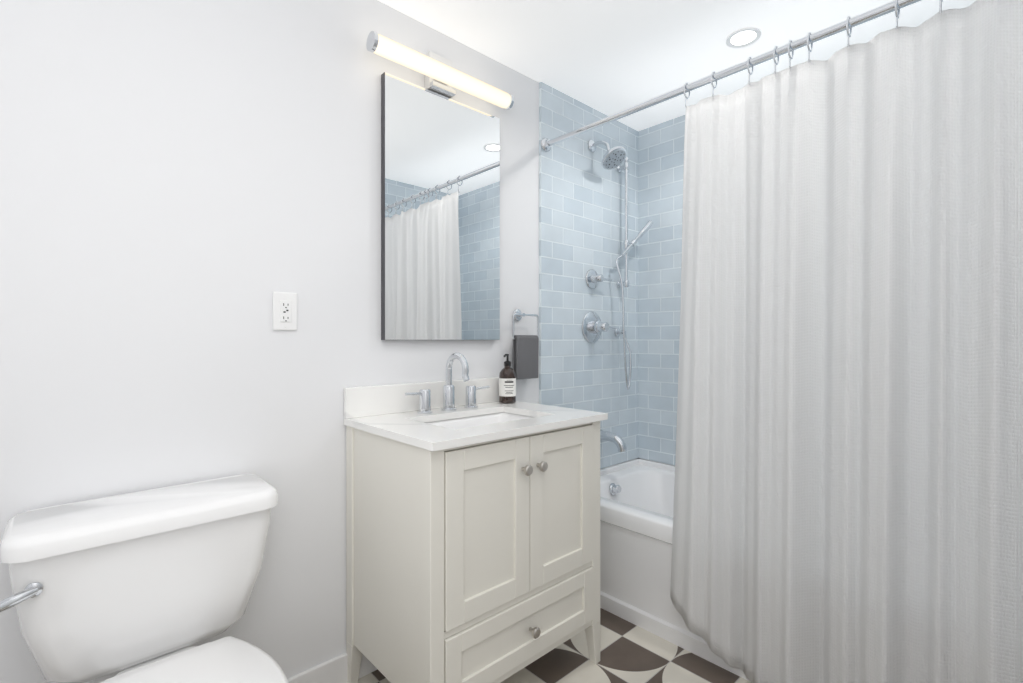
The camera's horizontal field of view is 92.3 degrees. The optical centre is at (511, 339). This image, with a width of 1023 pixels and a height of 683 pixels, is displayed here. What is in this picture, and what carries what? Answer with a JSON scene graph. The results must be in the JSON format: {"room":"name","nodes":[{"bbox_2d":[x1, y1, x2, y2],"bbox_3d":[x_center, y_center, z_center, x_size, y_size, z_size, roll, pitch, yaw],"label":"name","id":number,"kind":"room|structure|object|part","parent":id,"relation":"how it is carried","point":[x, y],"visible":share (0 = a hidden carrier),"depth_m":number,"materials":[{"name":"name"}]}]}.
{"room":"bathroom","nodes":[
{"label":"bathroom","id":0,"kind":"room"},
{"bbox_2d":[0,0,632,682],"bbox_3d":[-0.423,-0.020,1.800,3.200,2.300,0.100,0,0,-43],"label":"wall","id":1,"kind":"structure","parent":0,"point":[188,188],"depth_m":1.37,"materials":[{"name":"white paint"}]},
{"bbox_2d":[273,292,296,329],"bbox_3d":[-0.682,-0.085,1.484,0.070,0.115,0.010,0,0,-43],"label":"electrical outlet","id":2,"kind":"object","parent":1,"relation":"attached to","point":[284,310],"visible":1,"depth_m":1.48,"materials":[{"name":"white plastic"}]},
{"bbox_2d":[287,653,377,682],"bbox_3d":[-0.654,1.080,1.510,2.266,0.100,0.014,0,0,-43],"label":"baseboard","id":3,"kind":"structure","parent":1,"relation":"attached to","point":[333,670],"depth_m":1.57,"materials":[{"name":"white paint"}]},
{"bbox_2d":[366,31,513,109],"bbox_3d":[-0.248,-0.990,1.821,0.610,0.136,0.103,0,0,-43],"label":"light bar","id":4,"kind":"object","parent":1,"relation":"attached to","point":[443,77],"visible":0.98,"depth_m":1.78,"materials":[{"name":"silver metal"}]},
{"bbox_3d":[-0.273,-0.990,1.847,0.104,0.136,0.032,0,0,-43],"label":"plate","id":5,"kind":"part","parent":4,"relation":"part of","materials":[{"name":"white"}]},
{"bbox_2d":[381,72,499,339],"bbox_3d":[-0.250,-0.458,1.872,0.525,0.919,0.026,0,0,-43],"label":"mirror","id":6,"kind":"object","parent":1,"relation":"attached to","point":[440,217],"visible":0.89,"depth_m":1.83,"materials":[{"name":"grey"}]},
{"bbox_2d":[512,309,538,379],"bbox_3d":[0.054,0.018,2.131,0.159,0.301,0.056,0,0,-43],"label":"towel ring","id":7,"kind":"object","parent":1,"relation":"attached to","point":[525,355],"visible":0.98,"depth_m":2.11,"materials":[{"name":"grey fabric"}]},
{"bbox_2d":[512,335,538,379],"bbox_3d":[0.062,0.075,2.123,0.130,0.188,0.033,0,0,-43],"label":"towel","id":8,"kind":"object","parent":7,"relation":"hanging from","point":[525,347],"depth_m":2.10,"materials":[{"name":"grey fabric"}]},
{"bbox_2d":[539,82,637,468],"bbox_3d":[0.419,-0.253,2.501,0.788,1.835,0.012,0,0,-43],"label":"tile","id":9,"kind":"structure","parent":1,"relation":"attached to","point":[581,211],"depth_m":2.45,"materials":[{"name":"blue tile"}]},
{"bbox_2d":[582,140,652,451],"bbox_3d":[0.567,-0.226,2.496,0.421,1.558,0.194,0,0,-43],"label":"shower","id":10,"kind":"object","parent":9,"relation":"attached to","point":[593,326],"visible":1,"depth_m":2.47,"materials":[{"name":"silver metal"}]},
{"bbox_3d":[0.409,-0.062,2.474,0.158,0.158,0.012,0,0,-43],"label":"valve plate","id":11,"kind":"part","parent":10,"relation":"part of","materials":[{"name":"silver metal"}]},
{"bbox_3d":[0.409,-0.304,2.474,0.100,0.100,0.012,0,0,-43],"label":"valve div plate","id":12,"kind":"part","parent":10,"relation":"part of","materials":[{"name":"silver metal"}]},
{"bbox_3d":[0.447,-0.946,2.432,0.017,0.085,0.118,0,0,-43],"label":"arm","id":13,"kind":"part","parent":10,"relation":"part of"},
{"bbox_3d":[0.478,-0.302,2.475,0.081,0.012,0.018,0,0,-43],"label":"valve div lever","id":14,"kind":"part","parent":10,"relation":"part of","materials":[{"name":"silver metal"}]},
{"bbox_3d":[0.506,0.508,2.460,0.050,0.089,0.158,0,0,-43],"label":"spout","id":15,"kind":"part","parent":10,"relation":"part of","materials":[{"name":"silver metal"}]},
{"bbox_2d":[541,0,1022,682],"bbox_3d":[0.728,0.089,1.603,0.098,2.021,1.724,0,0,-43],"label":"shower curtain","id":16,"kind":"object","parent":9,"relation":"attached to","point":[849,464],"visible":1,"depth_m":1.35,"materials":[{"name":"white fabric"}]},
{"bbox_2d":[358,608,751,682],"bbox_3d":[0.204,1.180,1.121,3.200,0.100,1.950,0,0,-43],"label":"floor","id":17,"kind":"structure","parent":0,"point":[631,652],"depth_m":1.71,"materials":[{"name":"tile"}]},
{"bbox_2d":[0,474,288,682],"bbox_3d":[-0.662,0.756,0.960,0.517,0.747,0.788,0,0,-43],"label":"toilet","id":18,"kind":"object","parent":17,"relation":"on","point":[148,586],"visible":1,"depth_m":1.08,"materials":[{"name":"white ceramic"}]},
{"bbox_3d":[-0.943,0.496,0.933,0.066,0.030,0.029,0,0,-43],"label":"lever arm","id":19,"kind":"part","parent":18,"relation":"part of"},
{"bbox_3d":[-0.934,0.490,0.961,0.028,0.028,0.010,0,0,-43],"label":"lever","id":20,"kind":"part","parent":18,"relation":"part of","materials":[{"name":"silver metal"}]},
{"bbox_3d":[-0.846,0.406,1.168,0.506,0.046,0.228,0,0,-43],"label":"lid","id":21,"kind":"part","parent":18,"relation":"part of","materials":[{"name":"white ceramic"}]},
{"bbox_3d":[-0.614,0.724,0.916,0.374,0.037,0.474,0,0,-43],"label":"seat","id":22,"kind":"part","parent":18,"relation":"part of","materials":[{"name":"white plastic"}]},
{"bbox_2d":[344,353,607,682],"bbox_3d":[-0.101,0.588,1.660,0.727,1.083,0.536,0,0,-43],"label":"bathroom vanity","id":23,"kind":"object","parent":17,"relation":"on","point":[472,530],"visible":0.98,"depth_m":1.46,"materials":[{"name":"white paint"}]},
{"bbox_3d":[-0.513,1.060,1.614,0.044,0.140,0.044,0,0,-43],"label":"leg","id":24,"kind":"part","parent":23,"relation":"part of","materials":[{"name":"white paint"}]},
{"bbox_2d":[344,376,607,451],"bbox_3d":[-0.106,0.219,1.666,0.727,0.122,0.521,0,0,-43],"label":"countertop","id":25,"kind":"structure","parent":23,"relation":"on","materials":[{"name":"stone"}]},
{"bbox_2d":[404,388,432,413],"bbox_3d":[-0.325,0.216,1.707,0.108,0.083,0.052,0,0,-43],"label":"handle","id":26,"kind":"object","parent":25,"relation":"on","point":[424,394],"depth_m":1.71,"materials":[{"name":"silver metal"}]},
{"bbox_2d":[441,353,469,411],"bbox_3d":[-0.199,0.152,1.763,0.056,0.211,0.144,0,0,-43],"label":"faucet","id":27,"kind":"object","parent":25,"relation":"on","point":[448,389],"depth_m":1.78,"materials":[{"name":"silver metal"}]},
{"bbox_2d":[464,385,489,408],"bbox_3d":[-0.133,0.216,1.884,0.108,0.083,0.052,0,0,-43],"label":"handle","id":28,"kind":"object","parent":25,"relation":"on","point":[470,389],"depth_m":1.85,"materials":[{"name":"silver metal"}]},
{"bbox_2d":[499,354,515,402],"bbox_3d":[-0.017,0.157,2.004,0.074,0.199,0.070,0,0,-43],"label":"soap bottle","id":29,"kind":"object","parent":25,"relation":"on","point":[507,384],"visible":1,"depth_m":1.98,"materials":[{"name":"black glass"}]},
{"bbox_3d":[0.044,0.385,1.452,0.031,0.031,0.033,0,0,-43],"label":"knob","id":30,"kind":"part","parent":23,"relation":"part of","materials":[{"name":"silver metal"}]},
{"bbox_3d":[0.068,0.875,1.474,0.031,0.031,0.033,0,0,-43],"label":"knob","id":31,"kind":"part","parent":23,"relation":"part of","materials":[{"name":"silver metal"}]},
{"bbox_3d":[0.091,0.385,1.496,0.031,0.031,0.033,0,0,-43],"label":"knob","id":32,"kind":"part","parent":23,"relation":"part of","materials":[{"name":"silver metal"}]},
{"bbox_3d":[0.282,1.060,1.730,0.044,0.140,0.044,0,0,-43],"label":"leg","id":33,"kind":"part","parent":23,"relation":"part of","materials":[{"name":"white paint"}]},
{"bbox_2d":[600,458,750,681],"bbox_3d":[1.038,0.899,1.890,0.728,0.462,1.746,0,0,-43],"label":"bathtub","id":34,"kind":"object","parent":17,"relation":"on","point":[636,513],"visible":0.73,"depth_m":1.99,"materials":[{"name":"white ceramic"}]},
{"bbox_2d":[378,0,976,130],"bbox_3d":[0.204,-1.220,1.121,3.200,0.100,1.950,0,0,-43],"label":"ceiling","id":35,"kind":"structure","parent":0,"point":[608,57],"depth_m":1.90,"materials":[{"name":"white paint"}]},
{"bbox_2d":[726,27,760,47],"bbox_3d":[0.897,-1.167,1.903,0.124,0.006,0.124,0,0,-43],"label":"recessed light","id":36,"kind":"object","parent":35,"relation":"in","point":[743,37],"visible":1,"depth_m":1.90,"materials":[{"name":"white paint"}]},
{"bbox_3d":[1.343,-0.020,2.172,0.100,2.300,1.750,0,0,-43],"label":"wall","id":37,"kind":"structure","parent":0,"visible":0},
{"bbox_2d":[638,115,684,464],"bbox_3d":[1.298,-0.253,2.138,0.012,1.835,1.738,0,0,-43],"label":"tile","id":38,"kind":"structure","parent":37,"relation":"attached to","point":[660,170],"depth_m":2.67,"materials":[{"name":"blue ceramic"}]}
]}

